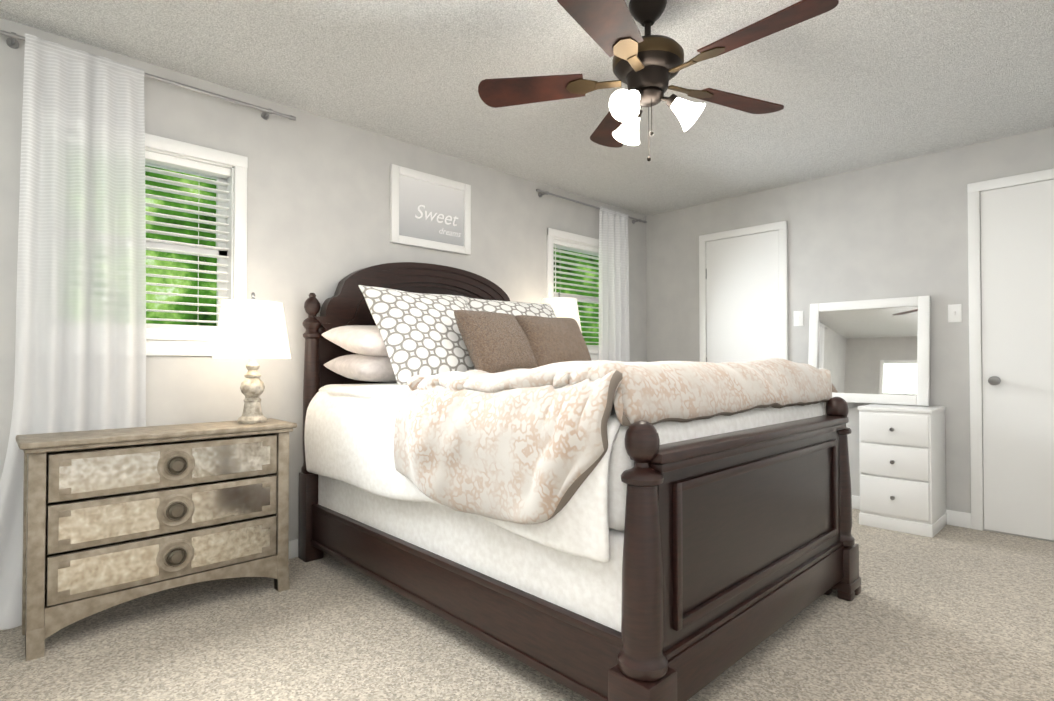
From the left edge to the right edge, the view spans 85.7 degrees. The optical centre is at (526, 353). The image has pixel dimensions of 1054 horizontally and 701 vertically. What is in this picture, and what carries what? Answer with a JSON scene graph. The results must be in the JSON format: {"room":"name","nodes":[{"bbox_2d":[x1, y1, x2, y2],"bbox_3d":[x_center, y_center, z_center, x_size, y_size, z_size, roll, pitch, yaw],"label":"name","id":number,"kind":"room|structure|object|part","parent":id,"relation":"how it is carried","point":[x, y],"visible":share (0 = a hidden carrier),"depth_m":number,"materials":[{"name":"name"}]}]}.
{"room":"bedroom","nodes":[
{"label":"bedroom","id":0,"kind":"room"},
{"bbox_2d":[0,18,646,540],"bbox_3d":[-0.977,-0.114,3.467,6.000,2.440,0.150,1,-1,-44],"label":"wall","id":1,"kind":"structure","parent":0,"point":[318,206],"depth_m":3.09,"materials":[{"name":"paint"}]},
{"bbox_2d":[0,30,295,629],"bbox_3d":[-1.707,-0.099,2.588,1.270,2.355,0.108,1,-1,-44],"label":"curtain","id":2,"kind":"object","parent":1,"relation":"attached to","point":[80,351],"visible":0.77,"depth_m":2.38,"materials":[{"name":"white fabric"}]},
{"bbox_3d":[-1.692,-1.256,2.632,1.210,0.040,0.089,1,-1,-44],"label":"rod","id":3,"kind":"part","parent":2,"relation":"part of","materials":[{"name":"silver metal"}]},
{"bbox_2d":[145,133,247,355],"bbox_3d":[-1.790,-0.501,2.669,0.905,1.020,0.184,1,-1,-44],"label":"window","id":4,"kind":"structure","parent":1,"relation":"in","point":[177,344],"depth_m":2.86,"materials":[{"name":"white wood"}]},
{"bbox_2d":[145,150,230,332],"bbox_3d":[-1.778,-0.523,2.657,0.707,0.841,0.067,1,-1,-44],"label":"window blinds","id":5,"kind":"object","parent":4,"relation":"attached to","point":[184,164],"visible":0.42,"depth_m":2.77,"materials":[{"name":"white plastic"}]},
{"bbox_2d":[289,539,297,558],"bbox_3d":[-0.920,1.057,3.391,5.700,0.095,0.014,1,-1,-44],"label":"baseboard","id":6,"kind":"structure","parent":1,"relation":"attached to","point":[293,544],"depth_m":3.06,"materials":[{"name":"white"}]},
{"bbox_2d":[390,164,470,254],"bbox_3d":[-0.614,-0.921,3.700,0.610,0.480,0.028,1,-1,-44],"label":"picture","id":7,"kind":"object","parent":1,"relation":"attached to","point":[428,211],"visible":1,"depth_m":3.68,"materials":[{"name":"white paper"}]},
{"bbox_2d":[547,228,598,360],"bbox_3d":[0.450,-0.452,4.816,0.990,1.055,0.184,1,-1,-44],"label":"window","id":8,"kind":"structure","parent":1,"relation":"in","point":[552,234],"depth_m":4.60,"materials":[{"name":"white wood"}]},
{"bbox_2d":[554,239,598,349],"bbox_3d":[0.461,-0.475,4.804,0.792,0.876,0.067,1,-1,-44],"label":"window blinds","id":9,"kind":"object","parent":8,"relation":"attached to","point":[572,246],"visible":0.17,"depth_m":4.79,"materials":[{"name":"white plastic"}]},
{"bbox_2d":[536,189,646,361],"bbox_3d":[0.574,-0.068,4.775,1.430,2.355,0.107,1,-1,-44],"label":"curtain","id":10,"kind":"object","parent":1,"relation":"attached to","point":[614,344],"visible":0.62,"depth_m":4.90,"materials":[{"name":"white fabric"}]},
{"bbox_3d":[0.568,-1.225,4.798,1.430,0.040,0.089,1,-1,-44],"label":"rod","id":11,"kind":"part","parent":10,"relation":"part of","materials":[{"name":"silver metal"}]},
{"bbox_2d":[0,509,1053,700],"bbox_3d":[0.425,1.135,1.987,6.000,0.100,4.200,1,-1,-44],"label":"floor","id":12,"kind":"structure","parent":0,"point":[951,613],"depth_m":2.12,"materials":[{"name":"carpet"}]},
{"bbox_2d":[16,418,296,660],"bbox_3d":[-1.534,0.706,2.432,0.970,0.770,0.325,1,-1,-44],"label":"nightstand","id":13,"kind":"object","parent":12,"relation":"on","point":[113,517],"visible":1,"depth_m":2.27,"materials":[{"name":"beige wood"}]},
{"bbox_2d":[212,292,290,423],"bbox_3d":[-1.294,0.015,2.683,0.336,0.615,0.336,1,-1,-44],"label":"table lamp","id":14,"kind":"object","parent":13,"relation":"on","point":[252,329],"visible":1,"depth_m":2.58,"materials":[{"name":"white fabric"}]},
{"bbox_3d":[-1.294,-0.110,2.684,0.336,0.265,0.336,1,-1,-44],"label":"lamp shade","id":15,"kind":"part","parent":14,"relation":"part of","materials":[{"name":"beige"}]},
{"bbox_2d":[298,262,860,700],"bbox_3d":[0.146,0.262,2.838,1.853,1.670,2.245,1,-1,-44],"label":"bed","id":16,"kind":"object","parent":12,"relation":"on","point":[534,486],"visible":1,"depth_m":1.97,"materials":[{"name":"brown wood"}]},
{"bbox_2d":[321,325,388,356],"bbox_3d":[-0.718,-0.062,3.138,0.736,0.194,0.498,1,-1,-44],"label":"pillow","id":17,"kind":"object","parent":16,"relation":"on","point":[336,340],"depth_m":2.91,"materials":[{"name":"white fabric"}]},
{"bbox_2d":[324,354,396,382],"bbox_3d":[-0.712,0.078,3.115,0.700,0.165,0.459,1,-1,-44],"label":"pillow","id":18,"kind":"object","parent":16,"relation":"on","point":[361,367],"depth_m":2.86,"materials":[{"name":"white fabric"}]},
{"bbox_2d":[304,382,824,562],"bbox_3d":[0.141,0.385,2.842,1.725,0.472,2.026,1,-1,-44],"label":"duvet","id":19,"kind":"object","parent":16,"relation":"on","point":[349,434],"depth_m":1.98,"materials":[{"name":"white fabric"}]},
{"bbox_3d":[0.135,0.518,2.840,1.550,0.622,2.030,1,-1,-44],"label":"mattress","id":20,"kind":"part","parent":16,"relation":"part of","materials":[{"name":"white fabric"}]},
{"bbox_2d":[393,358,831,523],"bbox_3d":[0.334,0.289,2.643,1.856,0.542,1.532,1,-1,-44],"label":"comforter","id":21,"kind":"object","parent":16,"relation":"on","point":[494,440],"depth_m":1.83,"materials":[{"name":"beige fabric"}]},
{"bbox_2d":[858,404,946,537],"bbox_3d":[2.427,0.727,3.684,0.448,0.765,0.402,1,-1,-44],"label":"dresser","id":22,"kind":"object","parent":12,"relation":"on","point":[902,461],"visible":0.98,"depth_m":3.54,"materials":[{"name":"white wood"}]},
{"bbox_2d":[808,296,929,405],"bbox_3d":[2.374,-0.017,3.991,0.090,0.724,0.750,1,-1,-44],"label":"mirror","id":23,"kind":"object","parent":22,"relation":"on","point":[876,351],"visible":0.79,"depth_m":3.94,"materials":[{"name":"white mirror"}]},
{"bbox_3d":[0.374,0.643,4.315,0.650,0.950,0.420,1,-1,-44],"label":"nightstand","id":24,"kind":"object","parent":12,"relation":"on","visible":0},
{"bbox_2d":[541,293,581,332],"bbox_3d":[0.237,-0.143,4.181,0.336,0.615,0.336,1,-1,-44],"label":"table lamp","id":25,"kind":"object","parent":24,"relation":"on","point":[564,307],"visible":0.33,"depth_m":4.06,"materials":[{"name":"white fabric"}]},
{"bbox_2d":[0,0,1053,215],"bbox_3d":[0.425,-1.405,2.023,6.000,0.100,4.200,1,-1,-44],"label":"ceiling","id":26,"kind":"structure","parent":0,"point":[851,85],"depth_m":2.73,"materials":[{"name":"white paint"}]},
{"bbox_2d":[478,0,838,160],"bbox_3d":[0.496,-1.050,2.142,1.286,0.601,1.240,1,-1,-44],"label":"fan","id":27,"kind":"object","parent":26,"relation":"hanging from","point":[648,66],"visible":1,"depth_m":2.12,"materials":[{"name":"brown wood"}]},
{"bbox_2d":[646,127,1053,541],"bbox_3d":[2.588,-0.107,3.975,0.150,2.440,4.050,1,-1,-44],"label":"wall","id":28,"kind":"structure","parent":0,"point":[897,229],"depth_m":4.02,"materials":[{"name":"paint"}]},
{"bbox_2d":[699,221,787,362],"bbox_3d":[1.771,0.044,4.700,0.021,2.160,0.750,1,-1,-44],"label":"door","id":29,"kind":"structure","parent":28,"relation":"in","point":[743,298],"depth_m":4.69,"materials":[{"name":"white wood"}]},
{"bbox_2d":[794,311,802,325],"bbox_3d":[2.090,-0.271,4.380,0.012,0.116,0.072,1,-1,-44],"label":"light switch","id":30,"kind":"object","parent":28,"relation":"attached to","point":[798,318],"visible":1,"depth_m":4.38,"materials":[{"name":"white plastic"}]},
{"bbox_2d":[852,495,970,528],"bbox_3d":[2.425,1.066,4.010,0.014,0.095,1.130,1,-1,-44],"label":"baseboard","id":31,"kind":"structure","parent":28,"relation":"attached to","point":[958,518],"depth_m":3.66,"materials":[{"name":"white wood"}]},
{"bbox_2d":[948,304,961,322],"bbox_3d":[2.764,-0.261,3.676,0.012,0.116,0.072,1,-1,-44],"label":"light switch","id":32,"kind":"object","parent":28,"relation":"attached to","point":[954,312],"visible":1,"depth_m":3.67,"materials":[{"name":"white plastic"}]},
{"bbox_2d":[967,168,1053,539],"bbox_3d":[3.112,0.008,3.257,0.084,2.190,0.930,1,-1,-44],"label":"door","id":33,"kind":"structure","parent":28,"relation":"in","point":[1011,275],"depth_m":3.46,"materials":[{"name":"white wood"}]},
{"label":"outside","id":34,"kind":"structure","parent":0,"visible":0},
{"bbox_2d":[145,165,598,344],"bbox_3d":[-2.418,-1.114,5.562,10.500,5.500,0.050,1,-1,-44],"label":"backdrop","id":35,"kind":"structure","parent":34,"point":[174,307],"depth_m":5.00,"materials":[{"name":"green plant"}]}
]}

